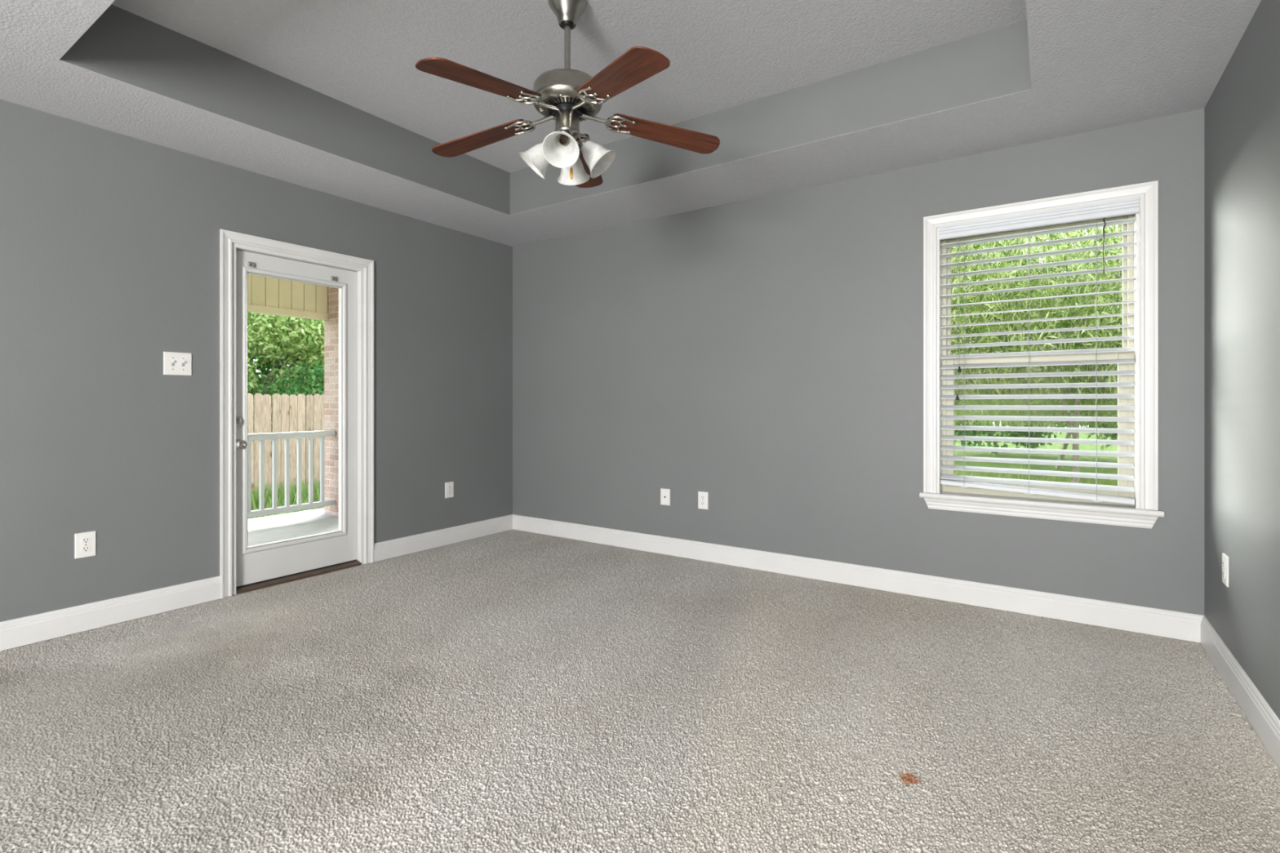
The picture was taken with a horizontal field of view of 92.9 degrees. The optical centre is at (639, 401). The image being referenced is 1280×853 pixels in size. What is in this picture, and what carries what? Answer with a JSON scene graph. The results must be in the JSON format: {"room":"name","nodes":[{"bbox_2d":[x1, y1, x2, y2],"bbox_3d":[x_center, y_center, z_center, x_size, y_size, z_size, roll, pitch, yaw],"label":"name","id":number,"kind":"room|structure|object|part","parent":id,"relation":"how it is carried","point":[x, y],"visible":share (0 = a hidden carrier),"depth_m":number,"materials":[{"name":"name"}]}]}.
{"room":"empty bedroom","nodes":[
{"label":"empty bedroom","id":0,"kind":"room"},
{"bbox_2d":[0,99,512,622],"bbox_3d":[-3.006,-0.118,2.561,0.140,2.440,6.600,0,0,34],"label":"wall","id":1,"kind":"structure","parent":0,"point":[109,241],"depth_m":3.17,"materials":[{"name":"paint"}]},
{"bbox_2d":[74,530,96,559],"bbox_3d":[-2.668,0.691,2.927,0.009,0.120,0.078,0,0,34],"label":"wall outlet","id":2,"kind":"object","parent":1,"relation":"attached to","point":[85,543],"visible":1,"depth_m":2.92,"materials":[{"name":"white plastic"}]},
{"bbox_2d":[80,546,90,552],"bbox_3d":[-2.666,0.712,2.926,0.003,0.027,0.034,0,0,34],"label":"receptacle","id":3,"kind":"object","parent":2,"relation":"attached to","point":[83,548],"depth_m":2.93,"materials":[{"name":"white plastic"}]},
{"bbox_2d":[80,537,90,543],"bbox_3d":[-2.666,0.670,2.926,0.003,0.027,0.034,0,0,34],"label":"receptacle","id":4,"kind":"object","parent":2,"relation":"attached to","point":[83,540],"depth_m":2.93,"materials":[{"name":"white plastic"}]},
{"bbox_2d":[0,576,221,651],"bbox_3d":[-3.566,1.040,1.591,0.016,0.124,4.364,0,0,34],"label":"baseboard","id":5,"kind":"structure","parent":1,"relation":"attached to","point":[15,633],"depth_m":2.98,"materials":[{"name":"white paint"}]},
{"bbox_2d":[163,351,191,375],"bbox_3d":[-2.455,-0.200,3.235,0.018,0.122,0.126,0,0,34],"label":"light switch","id":6,"kind":"object","parent":1,"relation":"attached to","point":[175,363],"visible":1,"depth_m":3.23,"materials":[{"name":"white plastic"}]},
{"bbox_2d":[219,229,373,598],"bbox_3d":[-2.142,0.070,3.820,0.164,2.065,0.925,0,0,34],"label":"door","id":7,"kind":"structure","parent":1,"relation":"in","point":[243,568],"depth_m":3.77,"materials":[{"name":"white paint"}]},
{"bbox_3d":[-2.301,0.249,3.499,0.069,0.062,0.062,0,0,34],"label":"knob","id":8,"kind":"part","parent":7,"relation":"part of","materials":[{"name":"silver metal"}]},
{"bbox_3d":[-2.143,0.053,3.805,0.032,1.678,0.633,0,0,34],"label":"glazing frame","id":9,"kind":"part","parent":7,"relation":"part of","materials":[{"name":"white paint"}]},
{"bbox_2d":[373,514,512,562],"bbox_3d":[-1.462,1.040,4.709,0.016,0.124,1.312,0,0,34],"label":"baseboard","id":10,"kind":"structure","parent":1,"relation":"attached to","point":[384,550],"depth_m":4.61,"materials":[{"name":"white paint"}]},
{"bbox_2d":[444,481,453,497],"bbox_3d":[-1.471,0.685,4.701,0.009,0.120,0.078,0,0,34],"label":"wall outlet","id":11,"kind":"object","parent":1,"relation":"attached to","point":[449,486],"visible":1,"depth_m":4.70,"materials":[{"name":"white plastic"}]},
{"bbox_2d":[0,0,1261,246],"bbox_3d":[-1.109,-1.530,1.281,4.717,0.385,6.880,0,0,34],"label":"ceiling","id":12,"kind":"structure","parent":0,"point":[328,96],"depth_m":2.86,"materials":[{"name":"paint"}]},
{"bbox_2d":[415,0,719,187],"bbox_3d":[-0.332,-1.273,2.471,1.261,0.740,1.242,0,0,34],"label":"ceiling fan","id":13,"kind":"object","parent":12,"relation":"hanging from","point":[567,96],"visible":1,"depth_m":2.44,"materials":[{"name":"brown wood"}]},
{"bbox_3d":[-0.565,-1.141,2.167,0.146,0.006,0.481,8,12,38],"label":"blade","id":14,"kind":"part","parent":13,"relation":"part of","materials":[{"name":"brown wood"}]},
{"bbox_3d":[-0.691,-1.141,2.647,0.481,0.006,0.146,-8,3,21],"label":"blade","id":15,"kind":"part","parent":13,"relation":"part of","materials":[{"name":"brown wood"}]},
{"bbox_3d":[-0.433,-0.994,2.493,0.145,0.149,0.135,0,0,34],"label":"lamp shade","id":16,"kind":"part","parent":13,"relation":"part of","materials":[{"name":"white glass"}]},
{"bbox_3d":[-0.298,-0.994,2.357,0.135,0.149,0.145,0,0,34],"label":"lamp shade","id":17,"kind":"part","parent":13,"relation":"part of","materials":[{"name":"white glass"}]},
{"bbox_2d":[559,134,568,145],"bbox_3d":[-0.302,-1.039,2.410,0.033,0.046,0.046,0,0,3],"label":"socket","id":18,"kind":"object","parent":13,"relation":"attached to","point":[563,140],"depth_m":2.41,"materials":[{"name":"brown metal"}]},
{"bbox_3d":[-0.297,-0.994,2.629,0.135,0.149,0.145,0,0,34],"label":"lamp shade","id":19,"kind":"part","parent":13,"relation":"part of","materials":[{"name":"white glass"}]},
{"bbox_3d":[-0.273,-1.141,2.914,0.146,0.006,0.481,-6,-7,3],"label":"blade","id":20,"kind":"part","parent":13,"relation":"part of","materials":[{"name":"brown wood"}]},
{"bbox_3d":[-0.162,-0.994,2.493,0.145,0.149,0.135,0,0,34],"label":"lamp shade","id":21,"kind":"part","parent":13,"relation":"part of","materials":[{"name":"white glass"}]},
{"bbox_3d":[-0.070,-1.141,2.137,0.146,0.006,0.481,7,3,-33],"label":"blade","id":22,"kind":"part","parent":13,"relation":"part of","materials":[{"name":"brown wood"}]},
{"bbox_3d":[0.111,-1.141,2.599,0.481,0.006,0.146,7,-8,-15],"label":"blade","id":23,"kind":"part","parent":13,"relation":"part of","materials":[{"name":"brown wood"}]},
{"bbox_2d":[0,528,1279,852],"bbox_3d":[-1.109,1.121,1.281,4.537,0.042,6.700,0,0,34],"label":"floor","id":24,"kind":"structure","parent":0,"point":[512,691],"depth_m":2.07,"materials":[{"name":"carpet"}]},
{"bbox_2d":[512,108,1204,615],"bbox_3d":[0.776,-0.118,4.075,4.717,2.440,0.140,0,0,34],"label":"wall","id":25,"kind":"structure","parent":0,"point":[762,356],"depth_m":3.78,"materials":[{"name":"paint"}]},
{"bbox_2d":[660,488,670,505],"bbox_3d":[0.180,0.690,4.385,0.080,0.118,0.013,0,0,34],"label":"cable plate","id":26,"kind":"object","parent":25,"relation":"attached to","point":[664,493],"visible":1,"depth_m":4.38,"materials":[{"name":"white plastic"}]},
{"bbox_2d":[697,491,708,509],"bbox_3d":[0.436,0.688,4.215,0.078,0.120,0.009,0,0,34],"label":"wall outlet","id":27,"kind":"object","parent":25,"relation":"attached to","point":[703,497],"visible":1,"depth_m":4.21,"materials":[{"name":"white plastic"}]},
{"bbox_2d":[512,514,1204,643],"bbox_3d":[0.733,1.040,4.010,4.436,0.124,0.016,0,0,34],"label":"baseboard","id":28,"kind":"structure","parent":25,"relation":"attached to","point":[1126,617],"depth_m":3.47,"materials":[{"name":"white paint"}]},
{"bbox_2d":[919,180,1164,528],"bbox_3d":[2.056,-0.217,3.199,1.046,1.638,0.210,0,0,34],"label":"window","id":29,"kind":"structure","parent":25,"relation":"in","point":[1144,260],"depth_m":3.05,"materials":[{"name":"white paint"}]},
{"bbox_3d":[2.102,-0.577,3.268,0.816,0.731,0.025,0,0,34],"label":"sash","id":30,"kind":"part","parent":29,"relation":"part of","materials":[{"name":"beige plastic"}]},
{"bbox_3d":[2.084,0.117,3.243,0.816,0.753,0.028,0,0,34],"label":"sash","id":31,"kind":"part","parent":29,"relation":"part of","materials":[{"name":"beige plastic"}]},
{"bbox_3d":[2.093,-0.225,3.256,0.852,1.473,0.075,0,0,34],"label":"frame","id":32,"kind":"part","parent":29,"relation":"part of","materials":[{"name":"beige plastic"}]},
{"bbox_2d":[939,196,1139,504],"bbox_3d":[2.043,-0.239,3.171,0.862,1.478,0.096,0,0,34],"label":"window blind","id":33,"kind":"object","parent":29,"relation":"attached to","point":[1131,206],"visible":1,"depth_m":3.14,"materials":[{"name":"white plastic"}]},
{"bbox_3d":[1.750,-0.544,3.333,0.002,0.728,0.003,0,0,34],"label":"pull cord","id":34,"kind":"part","parent":33,"relation":"part of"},
{"bbox_3d":[1.792,-0.231,3.356,0.002,1.395,0.070,0,0,34],"label":"ladder cord","id":35,"kind":"part","parent":33,"relation":"part of","materials":[{"name":"white fabric"}]},
{"bbox_3d":[2.040,-0.225,3.188,0.002,1.407,0.070,0,0,34],"label":"ladder cord","id":36,"kind":"part","parent":33,"relation":"part of","materials":[{"name":"white fabric"}]},
{"bbox_3d":[2.045,0.467,3.185,0.844,0.058,0.062,0,0,34],"label":"rail","id":37,"kind":"part","parent":33,"relation":"part of","materials":[{"name":"white plastic"}]},
{"bbox_3d":[2.274,-0.219,3.030,0.002,1.418,0.070,0,0,34],"label":"ladder cord","id":38,"kind":"part","parent":33,"relation":"part of","materials":[{"name":"white fabric"}]},
{"bbox_3d":[2.273,-0.768,2.977,0.014,0.281,0.008,0,0,28],"label":"tilt cord","id":39,"kind":"part","parent":33,"relation":"part of","materials":[{"name":"white fabric"}]},
{"bbox_3d":[2.084,0.111,3.243,0.732,0.638,0.004,0,0,34],"label":"glass pane","id":40,"kind":"part","parent":29,"relation":"part of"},
{"bbox_2d":[1204,0,1279,719],"bbox_3d":[0.788,-0.118,0.001,0.140,2.440,6.600,0,0,34],"label":"wall","id":41,"kind":"structure","parent":0,"point":[1242,114],"depth_m":2.19,"materials":[{"name":"paint"}]},
{"bbox_2d":[1222,552,1228,586],"bbox_3d":[2.340,0.674,2.434,0.009,0.120,0.078,0,0,34],"label":"wall outlet","id":42,"kind":"object","parent":41,"relation":"attached to","point":[1224,557],"visible":1,"depth_m":2.42,"materials":[{"name":"white plastic"}]},
{"bbox_2d":[1222,570,1225,578],"bbox_3d":[2.338,0.695,2.436,0.003,0.027,0.034,0,0,34],"label":"receptacle","id":43,"kind":"object","parent":42,"relation":"attached to","point":[1223,571],"depth_m":2.44,"materials":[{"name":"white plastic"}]},
{"bbox_2d":[1200,615,1279,770],"bbox_3d":[0.724,1.040,0.044,0.016,0.124,6.599,0,0,34],"label":"baseboard","id":44,"kind":"structure","parent":41,"relation":"attached to","point":[1260,714],"depth_m":2.15,"materials":[{"name":"white paint"}]},
{"label":"outside","id":45,"kind":"structure","parent":0,"visible":0},
{"bbox_2d":[256,431,1117,517],"bbox_3d":[-1.051,1.682,14.271,70.000,0.200,65.000,0,0,34],"label":"ground","id":46,"kind":"structure","parent":45,"point":[1082,435],"depth_m":16.87,"materials":[{"name":"green plant"}]},
{"bbox_2d":[248,317,319,431],"bbox_3d":[-9.882,-1.372,16.728,6.607,6.082,6.672,0,0,18],"label":"tree","id":47,"kind":"object","parent":46,"relation":"on","point":[265,371],"visible":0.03,"depth_m":14.29,"materials":[{"name":"green plant"}]},
{"bbox_2d":[248,393,324,493],"bbox_3d":[-5.635,0.729,10.090,0.148,1.706,9.061,0,0,34],"label":"wooden fence","id":48,"kind":"object","parent":46,"relation":"on","point":[292,413],"visible":0.11,"depth_m":9.81,"materials":[{"name":"brown wood"}]},
{"bbox_2d":[248,312,324,432],"bbox_3d":[-8.239,-0.877,12.929,4.888,4.952,4.159,0,0,-45],"label":"leafy tree","id":49,"kind":"object","parent":46,"relation":"on","point":[297,331],"visible":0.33,"depth_m":12.43,"materials":[{"name":"green plant"}]},
{"bbox_2d":[248,359,324,431],"bbox_3d":[-6.457,0.337,12.354,3.050,2.501,3.175,0,0,34],"label":"shrub","id":50,"kind":"object","parent":46,"relation":"on","point":[294,390],"visible":0.1,"depth_m":12.04,"materials":[{"name":"green plant"}]},
{"bbox_2d":[248,477,324,519],"bbox_3d":[-4.509,1.379,8.776,3.462,0.406,7.259,0,0,34],"label":"grass","id":51,"kind":"structure","parent":46,"relation":"on","point":[281,491],"depth_m":9.30,"materials":[{"name":"green plant"}]},
{"bbox_2d":[248,507,338,546],"bbox_3d":[-3.669,1.402,4.215,2.810,0.400,9.400,0,0,34],"label":"floor","id":52,"kind":"structure","parent":46,"relation":"on","point":[273,528],"depth_m":5.86,"materials":[{"name":"concrete"}]},
{"bbox_2d":[248,430,335,517],"bbox_3d":[-4.585,0.687,4.386,0.120,1.030,4.879,0,0,34],"label":"porch railing","id":53,"kind":"object","parent":52,"relation":"on","point":[286,436],"visible":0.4,"depth_m":6.00,"materials":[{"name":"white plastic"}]},
{"bbox_3d":[-4.554,0.335,4.432,0.070,0.059,4.769,0,0,34],"label":"rail","id":54,"kind":"part","parent":53,"relation":"part of","materials":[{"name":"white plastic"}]},
{"bbox_3d":[-4.554,1.063,4.432,0.050,0.055,4.769,0,0,34],"label":"rail","id":55,"kind":"part","parent":53,"relation":"part of","materials":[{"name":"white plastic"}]},
{"bbox_2d":[324,286,338,515],"bbox_3d":[-3.108,-0.098,6.575,0.400,2.600,0.400,0,0,34],"label":"brick column","id":56,"kind":"structure","parent":52,"relation":"on","point":[331,326],"depth_m":6.45,"materials":[{"name":"brick"}]},
{"bbox_2d":[265,324,324,391],"bbox_3d":[-6.393,-0.978,15.121,5.037,5.161,4.035,0,0,-32],"label":"leafy tree","id":57,"kind":"object","parent":46,"relation":"on","point":[311,354],"visible":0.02,"depth_m":13.07,"materials":[{"name":"green plant"}]},
{"bbox_2d":[954,391,1082,454],"bbox_3d":[10.806,0.002,18.482,4.942,3.315,3.769,0,0,34],"label":"bush","id":58,"kind":"object","parent":46,"relation":"on","point":[968,433],"visible":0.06,"depth_m":17.73,"materials":[{"name":"green plant"}]},
{"bbox_2d":[951,235,1108,400],"bbox_3d":[3.957,-1.021,9.600,5.467,5.223,5.449,0,0,39],"label":"weeping tree","id":59,"kind":"object","parent":46,"relation":"on","point":[1033,312],"visible":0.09,"depth_m":8.00,"materials":[{"name":"green plant"}]},
{"bbox_2d":[954,463,1117,485],"bbox_3d":[4.980,1.284,7.985,9.427,0.596,6.157,0,0,34],"label":"grass","id":60,"kind":"structure","parent":46,"relation":"on","point":[1099,482],"depth_m":9.76,"materials":[{"name":"green plant"}]},
{"bbox_2d":[951,224,1122,483],"bbox_3d":[6.048,-1.121,8.509,5.530,5.424,5.677,0,0,28],"label":"weeping tree","id":61,"kind":"object","parent":46,"relation":"on","point":[1113,297],"visible":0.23,"depth_m":7.39,"materials":[{"name":"green plant"}]},
{"bbox_2d":[951,226,1121,469],"bbox_3d":[9.774,-2.139,14.191,8.090,7.468,8.246,0,0,-41],"label":"weeping tree","id":62,"kind":"object","parent":46,"relation":"on","point":[1061,457],"visible":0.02,"depth_m":12.68,"materials":[{"name":"green plant"}]},
{"bbox_2d":[951,230,1122,433],"bbox_3d":[6.032,-1.588,12.416,6.726,6.360,6.607,0,0,38],"label":"weeping tree","id":63,"kind":"object","parent":46,"relation":"on","point":[971,402],"visible":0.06,"depth_m":10.24,"materials":[{"name":"green plant"}]},
{"bbox_2d":[968,225,1121,432],"bbox_3d":[9.534,-1.543,10.962,6.515,6.274,6.778,0,0,-35],"label":"weeping tree","id":64,"kind":"object","parent":46,"relation":"on","point":[1072,412],"visible":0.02,"depth_m":10.41,"materials":[{"name":"green plant"}]},
{"bbox_2d":[1040,229,1122,399],"bbox_3d":[8.310,-0.905,7.728,5.505,4.980,5.270,0,0,38],"label":"weeping tree","id":65,"kind":"object","parent":46,"relation":"on","point":[1105,388],"visible":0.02,"depth_m":8.40,"materials":[{"name":"green plant"}]},
{"bbox_2d":[1071,402,1117,449],"bbox_3d":[13.785,0.015,15.614,4.490,3.140,3.990,0,0,-11],"label":"bush","id":66,"kind":"object","parent":46,"relation":"on","point":[1113,436],"visible":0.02,"depth_m":16.13,"materials":[{"name":"green plant"}]},
{"bbox_3d":[-3.690,-1.428,4.229,2.860,0.060,9.400,0,0,34],"label":"ceiling","id":67,"kind":"structure","parent":0,"visible":0},
{"bbox_2d":[248,274,328,320],"bbox_3d":[-5.162,-1.132,3.817,0.104,0.532,6.469,0,0,34],"label":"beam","id":68,"kind":"structure","parent":67,"relation":"attached to","point":[266,295],"depth_m":6.12,"materials":[{"name":"beige wood"}]}
]}

